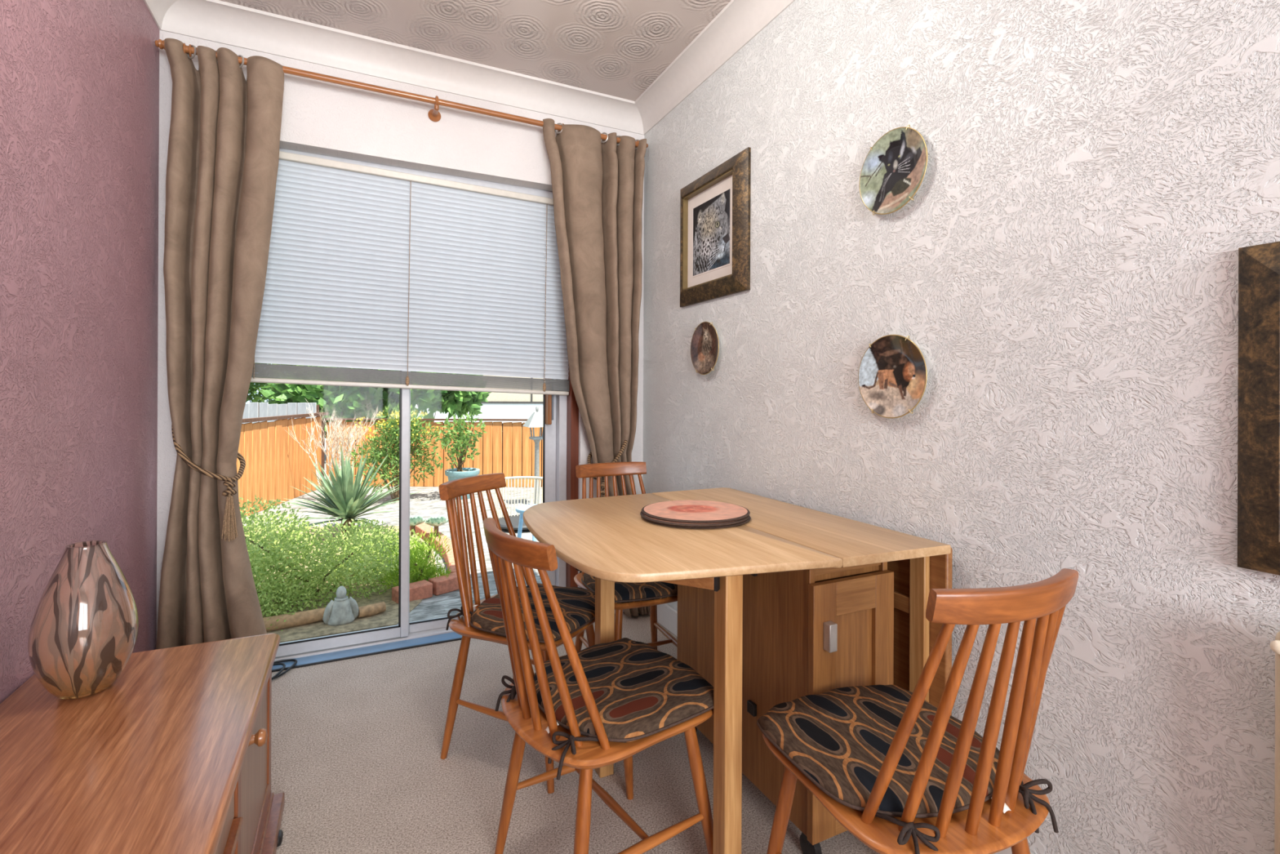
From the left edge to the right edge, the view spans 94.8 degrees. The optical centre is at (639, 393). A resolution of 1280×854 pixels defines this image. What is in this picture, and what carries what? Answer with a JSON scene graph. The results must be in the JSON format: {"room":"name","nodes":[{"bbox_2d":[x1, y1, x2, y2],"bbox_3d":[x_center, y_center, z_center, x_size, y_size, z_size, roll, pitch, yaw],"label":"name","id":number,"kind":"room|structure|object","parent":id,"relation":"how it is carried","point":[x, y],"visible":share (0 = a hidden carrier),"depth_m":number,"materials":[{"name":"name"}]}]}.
{"room":"dining room","nodes":[
{"label":"dining room","id":0,"kind":"room"},
{"bbox_2d":[0,0,159,703],"bbox_3d":[-0.781,-0.119,-0.065,0.150,2.630,5.362,0,0,-26],"label":"wall","id":1,"kind":"structure","parent":0,"point":[79,79],"depth_m":1.52,"materials":[{"name":"paint"}]},
{"bbox_2d":[143,0,177,30],"bbox_3d":[-0.606,-1.380,-0.121,0.104,0.105,5.112,0,0,-26],"label":"trim","id":2,"kind":"structure","parent":1,"relation":"attached to","point":[157,9],"depth_m":2.10,"materials":[{"name":"white paint"}]},
{"bbox_2d":[156,30,644,635],"bbox_3d":[-0.930,-0.118,2.701,1.982,2.630,0.250,0,0,-26],"label":"wall","id":3,"kind":"structure","parent":0,"point":[321,117],"depth_m":2.49,"materials":[{"name":"white paint"}]},
{"bbox_2d":[280,624,398,643],"bbox_3d":[-1.121,1.181,2.770,1.775,0.130,0.160,0,0,-26],"label":"trim","id":4,"kind":"structure","parent":3,"relation":"attached to","point":[396,624],"depth_m":2.73,"materials":[{"name":"grey metal"}]},
{"bbox_2d":[271,631,462,671],"bbox_3d":[-1.030,1.125,2.580,1.575,0.064,0.115,0,0,-26],"label":"trim","id":5,"kind":"structure","parent":3,"relation":"attached to","point":[350,652],"depth_m":2.51,"materials":[{"name":"blue paint"}]},
{"bbox_2d":[155,39,648,147],"bbox_3d":[-0.854,-1.224,2.540,1.956,0.077,0.102,0,0,-26],"label":"pole","id":6,"kind":"object","parent":3,"relation":"attached to","point":[434,115],"visible":0.52,"depth_m":2.45,"materials":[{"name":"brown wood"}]},
{"bbox_2d":[155,38,284,649],"bbox_3d":[-1.549,-0.094,2.177,0.390,2.341,0.125,0,0,-26],"label":"curtain","id":7,"kind":"object","parent":6,"relation":"hanging from","point":[223,154],"visible":0.92,"depth_m":2.15,"materials":[{"name":"brown fabric"}]},
{"bbox_2d":[171,422,245,541],"bbox_3d":[-1.586,0.297,2.155,0.228,0.479,0.172,0,0,-26],"label":"tieback","id":8,"kind":"object","parent":7,"relation":"attached to","point":[229,522],"visible":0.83,"depth_m":2.12,"materials":[{"name":"fabric"}]},
{"bbox_2d":[542,118,648,617],"bbox_3d":[-0.212,-0.088,2.822,0.539,2.341,0.122,0,0,-26],"label":"curtain","id":9,"kind":"object","parent":6,"relation":"hanging from","point":[597,184],"visible":0.75,"depth_m":2.80,"materials":[{"name":"brown fabric"}]},
{"bbox_2d":[587,440,627,497],"bbox_3d":[-0.135,0.374,2.853,0.230,0.504,0.174,0,0,-26],"label":"tieback","id":10,"kind":"object","parent":9,"relation":"attached to","point":[602,485],"visible":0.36,"depth_m":2.81,"materials":[{"name":"fabric"}]},
{"bbox_2d":[160,0,644,135],"bbox_3d":[-0.848,-1.380,2.542,1.982,0.105,0.104,0,0,-26],"label":"trim","id":11,"kind":"structure","parent":3,"relation":"attached to","point":[218,21],"depth_m":2.46,"materials":[{"name":"white paint"}]},
{"bbox_2d":[250,151,569,395],"bbox_3d":[-1.014,-0.482,2.579,1.480,0.981,0.040,0,0,-26],"label":"blind","id":12,"kind":"object","parent":3,"relation":"attached to","point":[368,267],"visible":0.85,"depth_m":2.58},
{"bbox_2d":[274,148,567,661],"bbox_3d":[-1.073,0.066,2.635,1.535,2.122,0.100,0,0,-26],"label":"door","id":13,"kind":"structure","parent":3,"relation":"in","point":[554,406],"depth_m":2.61,"materials":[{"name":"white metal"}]},
{"bbox_2d":[566,363,578,586],"bbox_3d":[-0.352,0.054,2.953,0.040,2.092,0.155,0,0,-26],"label":"trim","id":14,"kind":"structure","parent":3,"relation":"attached to","point":[572,415],"depth_m":2.88,"materials":[{"name":"white paint"}]},
{"bbox_2d":[218,0,731,101],"bbox_3d":[0.203,-1.504,0.363,2.382,0.150,5.482,0,0,-26],"label":"ceiling","id":15,"kind":"structure","parent":0,"point":[617,48],"depth_m":2.31,"materials":[{"name":"beige paint"}]},
{"bbox_2d":[271,612,879,853],"bbox_3d":[0.228,1.151,0.285,2.022,0.100,5.112,0,0,-26],"label":"floor","id":16,"kind":"structure","parent":0,"point":[357,762],"depth_m":1.69,"materials":[{"name":"beige carpet"}]},
{"bbox_2d":[0,632,284,853],"bbox_3d":[-0.810,0.863,0.741,0.493,0.468,1.596,0,0,-26],"label":"sideboard","id":17,"kind":"object","parent":16,"relation":"on","point":[173,756],"visible":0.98,"depth_m":1.05,"materials":[{"name":"brown wood"}]},
{"bbox_2d":[27,540,138,699],"bbox_3d":[-1.171,0.473,1.244,0.170,0.308,0.170,0,0,-26],"label":"glass vase","id":18,"kind":"object","parent":17,"relation":"on","point":[83,633],"visible":1,"depth_m":1.20,"materials":[{"name":"brown glass"}]},
{"bbox_2d":[271,658,297,679],"bbox_3d":[-1.446,1.083,2.278,0.127,0.018,0.246,0,0,17],"label":"cable","id":19,"kind":"object","parent":16,"relation":"on","point":[275,663],"visible":0.56,"depth_m":2.33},
{"bbox_2d":[438,472,595,793],"bbox_3d":[-0.374,0.692,1.872,0.480,0.818,0.402,0,0,24],"label":"dining chair","id":20,"kind":"object","parent":16,"relation":"on","point":[449,491],"visible":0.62,"depth_m":1.85,"materials":[{"name":"orange wood"}]},
{"bbox_2d":[445,582,595,642],"bbox_3d":[-0.340,0.690,1.857,0.430,0.080,0.400,0,0,24],"label":"seat cushion","id":21,"kind":"object","parent":20,"relation":"on","point":[577,604],"visible":0.41,"depth_m":1.78,"materials":[{"name":"fabric"}]},
{"bbox_2d":[483,517,713,853],"bbox_3d":[-0.102,0.693,1.333,0.480,0.818,0.402,0,0,-36],"label":"dining chair","id":22,"kind":"object","parent":16,"relation":"on","point":[529,722],"visible":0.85,"depth_m":1.19,"materials":[{"name":"orange wood"}]},
{"bbox_2d":[495,637,713,779],"bbox_3d":[-0.071,0.690,1.355,0.430,0.080,0.400,0,0,-36],"label":"seat cushion","id":23,"kind":"object","parent":22,"relation":"on","point":[639,691],"visible":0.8,"depth_m":1.29,"materials":[{"name":"fabric"}]},
{"bbox_2d":[573,461,677,651],"bbox_3d":[-0.028,0.694,2.205,0.402,0.818,0.480,0,0,-26],"label":"dining chair","id":24,"kind":"object","parent":16,"relation":"on","point":[610,468],"visible":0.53,"depth_m":2.34,"materials":[{"name":"orange wood"}]},
{"bbox_2d":[575,568,677,603],"bbox_3d":[-0.012,0.692,2.171,0.400,0.079,0.430,0,0,-26],"label":"seat cushion","id":25,"kind":"object","parent":24,"relation":"on","point":[624,592],"visible":0.19,"depth_m":1.99,"materials":[{"name":"fabric"}]},
{"bbox_2d":[523,487,952,853],"bbox_3d":[0.158,0.730,1.646,0.892,0.743,0.946,0,0,-26],"label":"folding table","id":26,"kind":"object","parent":16,"relation":"on","point":[789,602],"visible":0.73,"depth_m":1.42,"materials":[{"name":"brown wood"}]},
{"bbox_2d":[643,515,751,528],"bbox_3d":[0.162,0.355,1.702,0.312,0.007,0.312,0,0,-26],"label":"placemat","id":27,"kind":"object","parent":26,"relation":"on","point":[749,517],"visible":0.06,"depth_m":1.56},
{"bbox_2d":[640,511,749,526],"bbox_3d":[0.156,0.347,1.694,0.312,0.007,0.312,0,0,-37],"label":"placemat","id":28,"kind":"object","parent":27,"relation":"on","point":[655,520],"visible":0.08,"depth_m":1.56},
{"bbox_2d":[641,500,750,523],"bbox_3d":[0.160,0.340,1.703,0.312,0.007,0.312,0,0,41],"label":"placemat","id":29,"kind":"object","parent":28,"relation":"on","point":[679,511],"visible":1,"depth_m":1.67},
{"bbox_2d":[762,568,1078,853],"bbox_3d":[0.495,0.696,1.091,0.402,0.818,0.480,0,0,-21],"label":"dining chair","id":30,"kind":"object","parent":16,"relation":"on","point":[984,828],"visible":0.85,"depth_m":0.91,"materials":[{"name":"orange wood"}]},
{"bbox_2d":[756,684,1058,853],"bbox_3d":[0.482,0.693,1.127,0.400,0.079,0.430,0,0,-21],"label":"seat cushion","id":31,"kind":"object","parent":30,"relation":"on","point":[840,739],"visible":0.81,"depth_m":1.09,"materials":[{"name":"fabric"}]},
{"bbox_2d":[642,0,1279,853],"bbox_3d":[1.140,-0.109,0.861,0.150,2.630,5.362,0,0,-26],"label":"wall","id":32,"kind":"structure","parent":0,"point":[1061,267],"depth_m":1.26,"materials":[{"name":"white paint"}]},
{"bbox_2d":[690,321,719,374],"bbox_3d":[0.275,-0.186,2.448,0.026,0.220,0.221,0,0,-26],"label":"decorative plate","id":33,"kind":"object","parent":32,"relation":"attached to","point":[704,344],"visible":1,"depth_m":2.45,"materials":[{"name":"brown ceramic"}]},
{"bbox_2d":[635,0,795,135],"bbox_3d":[1.085,-1.372,0.694,0.104,0.105,5.112,0,0,-26],"label":"trim","id":34,"kind":"structure","parent":32,"relation":"attached to","point":[740,21],"depth_m":2.40,"materials":[{"name":"white paint"}]},
{"bbox_2d":[680,146,751,306],"bbox_3d":[0.284,-0.653,2.420,0.041,0.531,0.510,0,0,-26],"label":"picture frame","id":35,"kind":"object","parent":32,"relation":"attached to","point":[715,206],"visible":1,"depth_m":2.38,"materials":[{"name":"brown wood"}]},
{"bbox_2d":[693,189,729,275],"bbox_3d":[0.291,-0.653,2.424,0.001,0.292,0.280,0,0,-26],"label":"print","id":36,"kind":"object","parent":35,"relation":"attached to","point":[711,219],"depth_m":2.41},
{"bbox_2d":[646,603,1033,853],"bbox_3d":[1.114,1.051,0.712,0.016,0.110,5.112,0,0,-26],"label":"baseboard","id":37,"kind":"structure","parent":32,"relation":"attached to","point":[667,615],"depth_m":2.72,"materials":[{"name":"white paint"}]},
{"bbox_2d":[857,334,927,417],"bbox_3d":[0.685,-0.045,1.595,0.026,0.226,0.226,0,0,-26],"label":"decorative plate","id":38,"kind":"object","parent":32,"relation":"attached to","point":[892,374],"visible":1,"depth_m":1.59,"materials":[{"name":"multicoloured ceramic"}]},
{"bbox_2d":[859,124,928,215],"bbox_3d":[0.688,-0.599,1.595,0.026,0.224,0.224,0,0,-26],"label":"decorative plate","id":39,"kind":"object","parent":32,"relation":"attached to","point":[893,170],"visible":1,"depth_m":1.59,"materials":[{"name":"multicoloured ceramic"}]},
{"bbox_2d":[1237,241,1279,575],"bbox_3d":[1.091,0.024,0.739,0.041,0.527,0.510,0,0,-26],"label":"picture frame","id":40,"kind":"object","parent":32,"relation":"attached to","point":[1259,265],"visible":1,"depth_m":0.94,"materials":[{"name":"brown wood"}]},
{"bbox_2d":[1270,631,1279,853],"bbox_3d":[1.227,0.730,0.390,0.092,0.752,1.134,0,0,-26],"label":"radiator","id":41,"kind":"object","parent":32,"relation":"attached to","point":[1275,644],"visible":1,"depth_m":0.88,"materials":[{"name":"beige metal"}]},
{"label":"outside","id":42,"kind":"structure","parent":0,"visible":0},
{"bbox_2d":[243,438,542,642],"bbox_3d":[-4.508,1.337,12.795,21.000,0.200,21.038,0,0,-26],"label":"patio","id":43,"kind":"structure","parent":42,"point":[428,503],"depth_m":5.91,"materials":[{"name":"grey stone"}]},
{"bbox_2d":[241,402,319,423],"bbox_3d":[-6.427,0.687,9.599,2.438,1.080,0.052,0,0,2],"label":"fence","id":44,"kind":"object","parent":43,"relation":"on","point":[251,410],"visible":0.21,"depth_m":9.55,"materials":[{"name":"grey wood"}]},
{"bbox_2d":[236,412,328,515],"bbox_3d":[-3.913,0.746,5.660,0.070,0.981,4.356,0,0,-7],"label":"fence","id":45,"kind":"object","parent":43,"relation":"on","point":[276,463],"visible":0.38,"depth_m":6.50,"materials":[{"name":"orange wood"}]},
{"bbox_2d":[245,362,322,402],"bbox_3d":[-6.941,-0.308,11.040,3.154,3.063,2.041,0,0,-26],"label":"tree","id":46,"kind":"object","parent":43,"relation":"on","point":[253,388],"visible":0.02,"depth_m":11.00,"materials":[{"name":"green plant"}]},
{"bbox_2d":[286,395,381,497],"bbox_3d":[-3.428,0.630,6.747,1.019,1.222,0.744,0,0,27],"label":"plant","id":47,"kind":"object","parent":43,"relation":"on","point":[335,433],"visible":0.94,"depth_m":6.72,"materials":[{"name":"beige plant"}]},
{"bbox_2d":[258,364,419,438],"bbox_3d":[-5.482,-0.194,10.937,2.884,2.850,2.236,0,0,-26],"label":"tree","id":48,"kind":"object","parent":43,"relation":"on","point":[344,399],"visible":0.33,"depth_m":10.51,"materials":[{"name":"green plant"}]},
{"bbox_2d":[244,525,436,642],"bbox_3d":[-3.410,1.232,4.253,3.560,0.010,3.780,0,0,-26],"label":"garden bed","id":49,"kind":"object","parent":43,"relation":"on","point":[390,616],"visible":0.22,"depth_m":3.29,"materials":[{"name":"plant"}]},
{"bbox_2d":[262,607,325,631],"bbox_3d":[-1.901,1.202,3.081,0.462,0.078,0.076,0,0,-31],"label":"log","id":50,"kind":"object","parent":49,"relation":"on","point":[300,618],"visible":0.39,"depth_m":3.10,"materials":[{"name":"beige wood"}]},
{"bbox_2d":[239,495,435,631],"bbox_3d":[-2.028,0.915,3.623,1.604,0.724,1.159,0,0,-41],"label":"leafy shrub","id":51,"kind":"object","parent":49,"relation":"on","point":[361,571],"visible":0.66,"depth_m":3.38,"materials":[{"name":"green plant"}]},
{"bbox_2d":[322,586,359,626],"bbox_3d":[-1.613,1.139,3.176,0.177,0.194,0.107,0,0,-33],"label":"statue","id":52,"kind":"object","parent":49,"relation":"on","point":[343,610],"visible":1,"depth_m":3.15,"materials":[{"name":"grey stone"}]},
{"bbox_2d":[271,443,422,538],"bbox_3d":[-2.487,0.834,5.054,1.202,0.816,1.206,0,0,-26],"label":"yucca","id":53,"kind":"object","parent":49,"relation":"on","point":[344,500],"visible":0.94,"depth_m":4.98,"materials":[{"name":"green plant"}]},
{"bbox_2d":[357,601,386,617],"bbox_3d":[-1.496,1.208,3.277,0.143,0.064,0.064,0,0,-43],"label":"log","id":54,"kind":"object","parent":49,"relation":"on","point":[373,609],"visible":0.93,"depth_m":3.26,"materials":[{"name":"beige wood"}]},
{"bbox_2d":[391,579,432,603],"bbox_3d":[-1.376,1.203,3.557,0.104,0.085,0.210,0,0,44],"label":"brick","id":55,"kind":"object","parent":49,"relation":"on","point":[421,589],"visible":0.76,"depth_m":3.54,"materials":[{"name":"red brick"}]},
{"bbox_2d":[376,524,451,591],"bbox_3d":[-1.456,1.071,3.795,0.479,0.405,0.501,0,0,-26],"label":"shrub","id":56,"kind":"object","parent":49,"relation":"on","point":[424,574],"visible":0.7,"depth_m":3.75,"materials":[{"name":"green plant"}]},
{"bbox_2d":[409,515,425,542],"bbox_3d":[-1.847,1.123,4.792,0.185,0.243,0.180,0,0,-26],"label":"plant","id":57,"kind":"object","parent":49,"relation":"on","point":[415,520],"visible":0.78,"depth_m":4.78,"materials":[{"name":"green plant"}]},
{"bbox_2d":[348,402,445,501],"bbox_3d":[-2.766,0.674,6.744,1.061,1.141,0.820,0,0,-26],"label":"shrub","id":58,"kind":"object","parent":43,"relation":"on","point":[393,435],"visible":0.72,"depth_m":6.72,"materials":[{"name":"green plant"}]},
{"bbox_2d":[415,524,434,538],"bbox_3d":[-1.868,1.202,5.107,0.104,0.085,0.210,0,0,-36],"label":"brick","id":59,"kind":"object","parent":43,"relation":"on","point":[419,528],"visible":0.49,"depth_m":5.08,"materials":[{"name":"brick"}]},
{"bbox_2d":[372,368,491,421],"bbox_3d":[-3.810,-0.207,10.951,2.013,2.896,2.347,0,0,9],"label":"tree","id":60,"kind":"object","parent":43,"relation":"on","point":[454,402],"visible":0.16,"depth_m":10.44,"materials":[{"name":"green plant"}]},
{"bbox_2d":[422,528,441,544],"bbox_3d":[-1.736,1.202,4.926,0.104,0.085,0.210,0,0,-36],"label":"brick","id":61,"kind":"object","parent":43,"relation":"on","point":[427,533],"visible":0.28,"depth_m":4.91,"materials":[{"name":"brick"}]},
{"bbox_2d":[323,417,542,487],"bbox_3d":[-1.912,0.794,7.810,4.548,0.904,0.070,0,0,0],"label":"fence","id":62,"kind":"object","parent":43,"relation":"on","point":[507,448],"visible":0.3,"depth_m":7.80,"materials":[{"name":"orange wood"}]},
{"bbox_2d":[424,515,448,536],"bbox_3d":[-1.654,1.124,4.785,0.185,0.243,0.180,0,0,-26],"label":"plant","id":63,"kind":"object","parent":43,"relation":"on","point":[436,521],"visible":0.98,"depth_m":4.76,"materials":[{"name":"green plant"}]},
{"bbox_2d":[431,533,450,551],"bbox_3d":[-1.607,1.203,4.739,0.104,0.085,0.210,0,0,-33],"label":"brick","id":64,"kind":"object","parent":43,"relation":"on","point":[442,535],"visible":0.38,"depth_m":4.70,"materials":[{"name":"brick"}]},
{"bbox_2d":[428,572,458,595],"bbox_3d":[-1.219,1.204,3.727,0.104,0.085,0.210,0,0,41],"label":"brick","id":65,"kind":"object","parent":43,"relation":"on","point":[441,584],"visible":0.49,"depth_m":3.67,"materials":[{"name":"red brick"}]},
{"bbox_2d":[438,539,452,556],"bbox_3d":[-1.487,1.203,4.547,0.104,0.085,0.210,0,0,-29],"label":"brick","id":66,"kind":"object","parent":43,"relation":"on","point":[450,544],"visible":0.34,"depth_m":4.53,"materials":[{"name":"brick"}]},
{"bbox_2d":[443,546,453,564],"bbox_3d":[-1.387,1.204,4.351,0.104,0.085,0.210,0,0,-25],"label":"brick","id":67,"kind":"object","parent":43,"relation":"on","point":[451,552],"visible":0.4,"depth_m":4.32,"materials":[{"name":"brick"}]},
{"bbox_2d":[446,554,454,568],"bbox_3d":[-1.300,1.204,4.149,0.104,0.085,0.210,0,0,-22],"label":"brick","id":68,"kind":"object","parent":43,"relation":"on","point":[451,559],"visible":0.33,"depth_m":4.12,"materials":[{"name":"brick"}]},
{"bbox_2d":[448,562,456,573],"bbox_3d":[-1.221,1.204,3.937,0.104,0.085,0.210,0,0,-13],"label":"brick","id":69,"kind":"object","parent":43,"relation":"on","point":[452,567],"visible":0.14,"depth_m":3.90,"materials":[{"name":"brick"}]},
{"bbox_2d":[444,467,479,499],"bbox_3d":[-2.113,1.077,6.998,0.400,0.335,0.400,0,0,-26],"label":"plant pot","id":70,"kind":"object","parent":43,"relation":"on","point":[452,474],"visible":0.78,"depth_m":6.87,"materials":[{"name":"ceramic"}]},
{"bbox_2d":[428,410,487,471],"bbox_3d":[-2.130,0.567,6.949,0.628,0.724,0.642,0,0,-5],"label":"shrub","id":71,"kind":"object","parent":70,"relation":"on","point":[460,437],"visible":1,"depth_m":6.91,"materials":[{"name":"green plant"}]},
{"bbox_2d":[411,374,542,422],"bbox_3d":[-2.619,-0.453,15.931,6.300,3.400,4.400,0,0,2],"label":"neighbouring house","id":72,"kind":"structure","parent":43,"relation":"on","point":[499,405],"depth_m":13.96,"materials":[{"name":"white paint"}]},
{"bbox_2d":[493,475,542,529],"bbox_3d":[-1.097,1.029,5.490,0.604,0.438,0.524,0,0,6],"label":"garden chair","id":73,"kind":"object","parent":43,"relation":"on","point":[514,519],"visible":0.45,"depth_m":5.67,"materials":[{"name":"plastic"}]},
{"bbox_2d":[515,503,537,541],"bbox_3d":[-0.806,1.055,4.434,0.256,0.392,0.265,0,0,-26],"label":"garden stool","id":74,"kind":"object","parent":43,"relation":"on","point":[521,509],"visible":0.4,"depth_m":4.44,"materials":[{"name":"blue paint"}]},
{"bbox_2d":[522,405,542,503],"bbox_3d":[-1.139,0.691,6.501,0.260,1.115,0.260,0,0,-26],"label":"bird feeder","id":75,"kind":"object","parent":43,"relation":"on","point":[535,420],"visible":0.92,"depth_m":6.47,"materials":[{"name":"metal"}]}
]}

